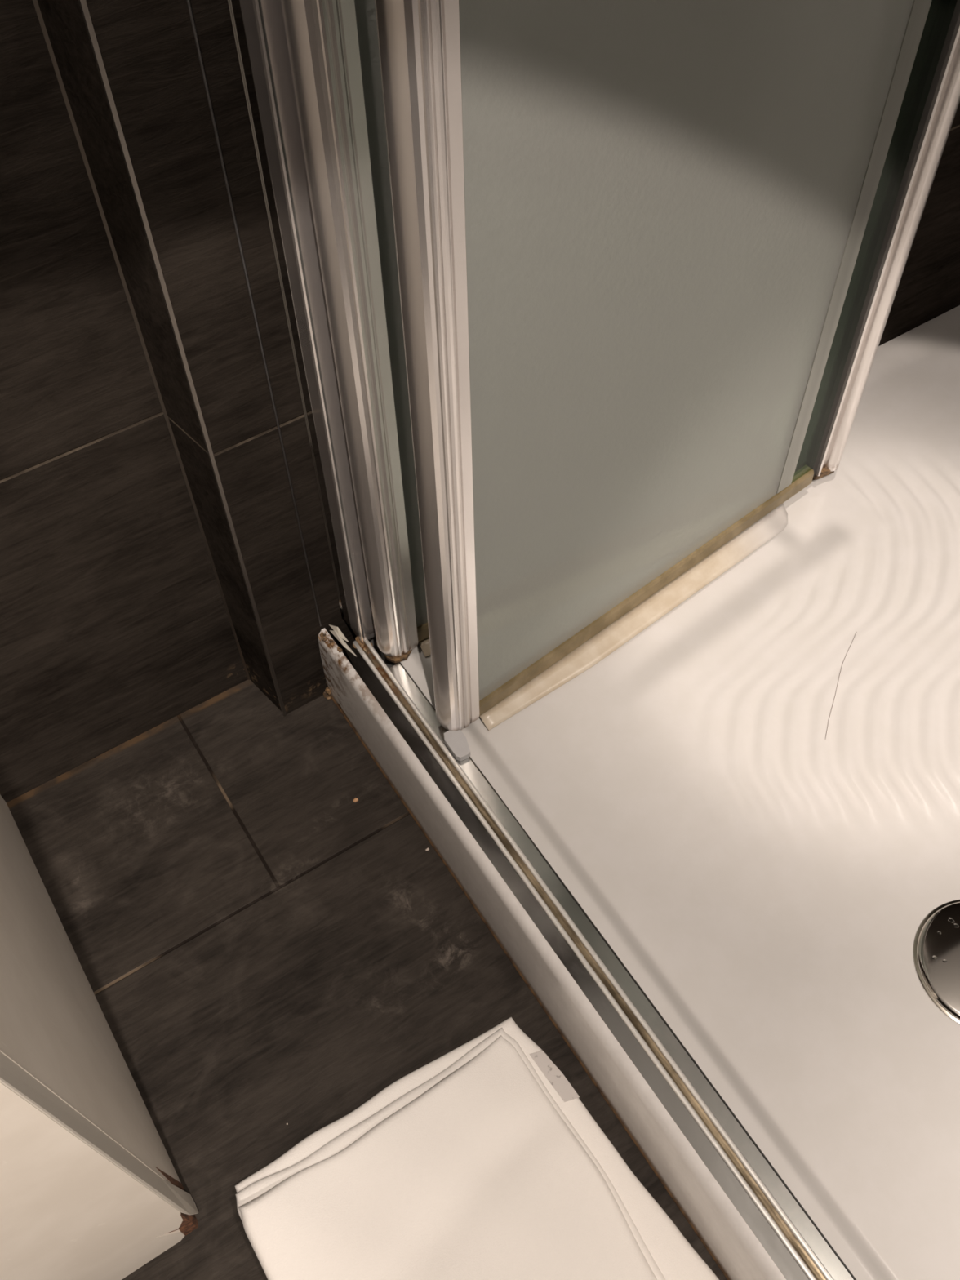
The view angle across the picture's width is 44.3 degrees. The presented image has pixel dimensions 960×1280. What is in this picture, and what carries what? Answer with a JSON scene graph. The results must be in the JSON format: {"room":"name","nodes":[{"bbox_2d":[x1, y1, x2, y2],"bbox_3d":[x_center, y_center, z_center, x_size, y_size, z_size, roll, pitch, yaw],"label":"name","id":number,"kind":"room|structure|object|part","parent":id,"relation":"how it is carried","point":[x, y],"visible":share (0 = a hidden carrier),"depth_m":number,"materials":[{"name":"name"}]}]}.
{"room":"bathroom","nodes":[
{"label":"bathroom","id":0,"kind":"room"},
{"bbox_2d":[0,0,248,802],"bbox_3d":[-0.803,-0.322,0.183,1.250,2.100,0.100,-28,59,-18],"label":"wall","id":1,"kind":"structure","parent":0,"point":[115,625],"depth_m":0.92,"materials":[{"name":"tile"}]},
{"bbox_2d":[6,679,727,1279],"bbox_3d":[0.470,0.677,0.786,2.860,0.080,2.245,-28,59,-18],"label":"floor","id":2,"kind":"structure","parent":0,"point":[262,948],"depth_m":1.04,"materials":[{"name":"tile"}]},
{"bbox_2d":[0,795,198,1279],"bbox_3d":[-0.586,0.220,0.590,0.616,0.800,0.469,-28,59,-18],"label":"vanity cabinet","id":3,"kind":"object","parent":2,"relation":"on","point":[91,1188],"visible":1,"depth_m":0.74,"materials":[{"name":"white laminate"}]},
{"bbox_3d":[-0.475,0.362,0.487,0.613,0.799,0.054,-28,59,-18],"label":"panel","id":4,"kind":"part","parent":3,"relation":"part of","materials":[{"name":"white laminate"}]},
{"bbox_2d":[235,1017,719,1279],"bbox_3d":[0.044,0.515,0.849,0.288,0.017,0.453,-28,59,-18],"label":"folded towel","id":5,"kind":"object","parent":2,"relation":"on","point":[483,1161],"visible":1,"depth_m":0.91,"materials":[{"name":"white fabric"}]},
{"bbox_2d":[317,305,959,1279],"bbox_3d":[0.826,0.166,1.023,1.454,0.116,1.389,-28,59,-18],"label":"shower tray","id":6,"kind":"object","parent":2,"relation":"on","point":[767,882],"visible":0.79,"depth_m":1.00,"materials":[{"name":"white ceramic"}]},
{"bbox_2d":[345,636,856,1279],"bbox_3d":[0.253,0.458,0.764,0.040,0.006,1.358,-28,59,-18],"label":"track","id":7,"kind":"object","parent":6,"relation":"attached to","point":[800,1251],"visible":1,"depth_m":0.90,"materials":[{"name":"silver metal"}]},
{"bbox_2d":[825,632,856,737],"bbox_3d":[0.329,0.040,1.079,0.004,0.002,0.127,18,57,14],"label":"strand","id":8,"kind":"object","parent":6,"relation":"on","point":[855,633],"visible":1,"depth_m":1.08,"materials":[{"name":"brown"}]},
{"bbox_2d":[913,899,959,1024],"bbox_3d":[0.398,0.254,0.926,0.111,0.012,0.111,-28,59,-18],"label":"drain cover","id":9,"kind":"object","parent":6,"relation":"on","point":[940,980],"visible":1,"depth_m":0.93,"materials":[{"name":"silver metal"}]},
{"bbox_2d":[947,917,955,923],"bbox_3d":[0.377,0.224,0.944,0.004,0.001,0.006,-35,61,-22],"label":"water droplet","id":10,"kind":"object","parent":9,"relation":"on","point":[951,920],"visible":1,"depth_m":0.94,"materials":[{"name":"white"}]},
{"bbox_2d":[37,0,959,714],"bbox_3d":[0.414,-0.944,0.603,1.610,2.100,0.159,-28,59,-18],"label":"wall","id":11,"kind":"structure","parent":0,"point":[148,48],"depth_m":0.80,"materials":[{"name":"tile"}]},
{"bbox_2d":[32,0,250,679],"bbox_3d":[-0.251,-0.568,0.347,0.002,2.099,0.002,-28,59,-18],"label":"trim","id":12,"kind":"structure","parent":11,"relation":"attached to","point":[35,2],"depth_m":0.81,"materials":[{"name":"silver metal"}]},
{"bbox_2d":[78,0,286,715],"bbox_3d":[-0.211,-0.535,0.323,0.003,2.099,0.005,-28,59,-18],"label":"trim","id":13,"kind":"structure","parent":11,"relation":"attached to","point":[83,5],"depth_m":0.77,"materials":[{"name":"silver metal"}]},
{"bbox_2d":[186,0,375,644],"bbox_3d":[-0.130,-0.545,0.354,0.054,1.841,0.040,-28,59,-18],"label":"shower door frame","id":14,"kind":"object","parent":11,"relation":"attached to","point":[258,25],"visible":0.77,"depth_m":0.77,"materials":[{"name":"metal"}]},
{"bbox_2d":[280,0,959,761],"bbox_3d":[0.153,-0.573,0.387,0.513,1.830,0.184,-28,59,-18],"label":"shower door","id":15,"kind":"structure","parent":11,"relation":"attached to","point":[609,286],"depth_m":0.80,"materials":[{"name":"glass"}]},
{"bbox_3d":[0.106,-0.611,0.409,0.437,1.800,0.005,-24,58,-16],"label":"glass pane","id":16,"kind":"part","parent":15,"relation":"part of","materials":[{"name":"white"}]},
{"bbox_3d":[0.133,-0.566,0.373,0.416,1.796,0.005,-34,61,-21],"label":"glass pane","id":17,"kind":"part","parent":15,"relation":"part of","materials":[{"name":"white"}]}
]}

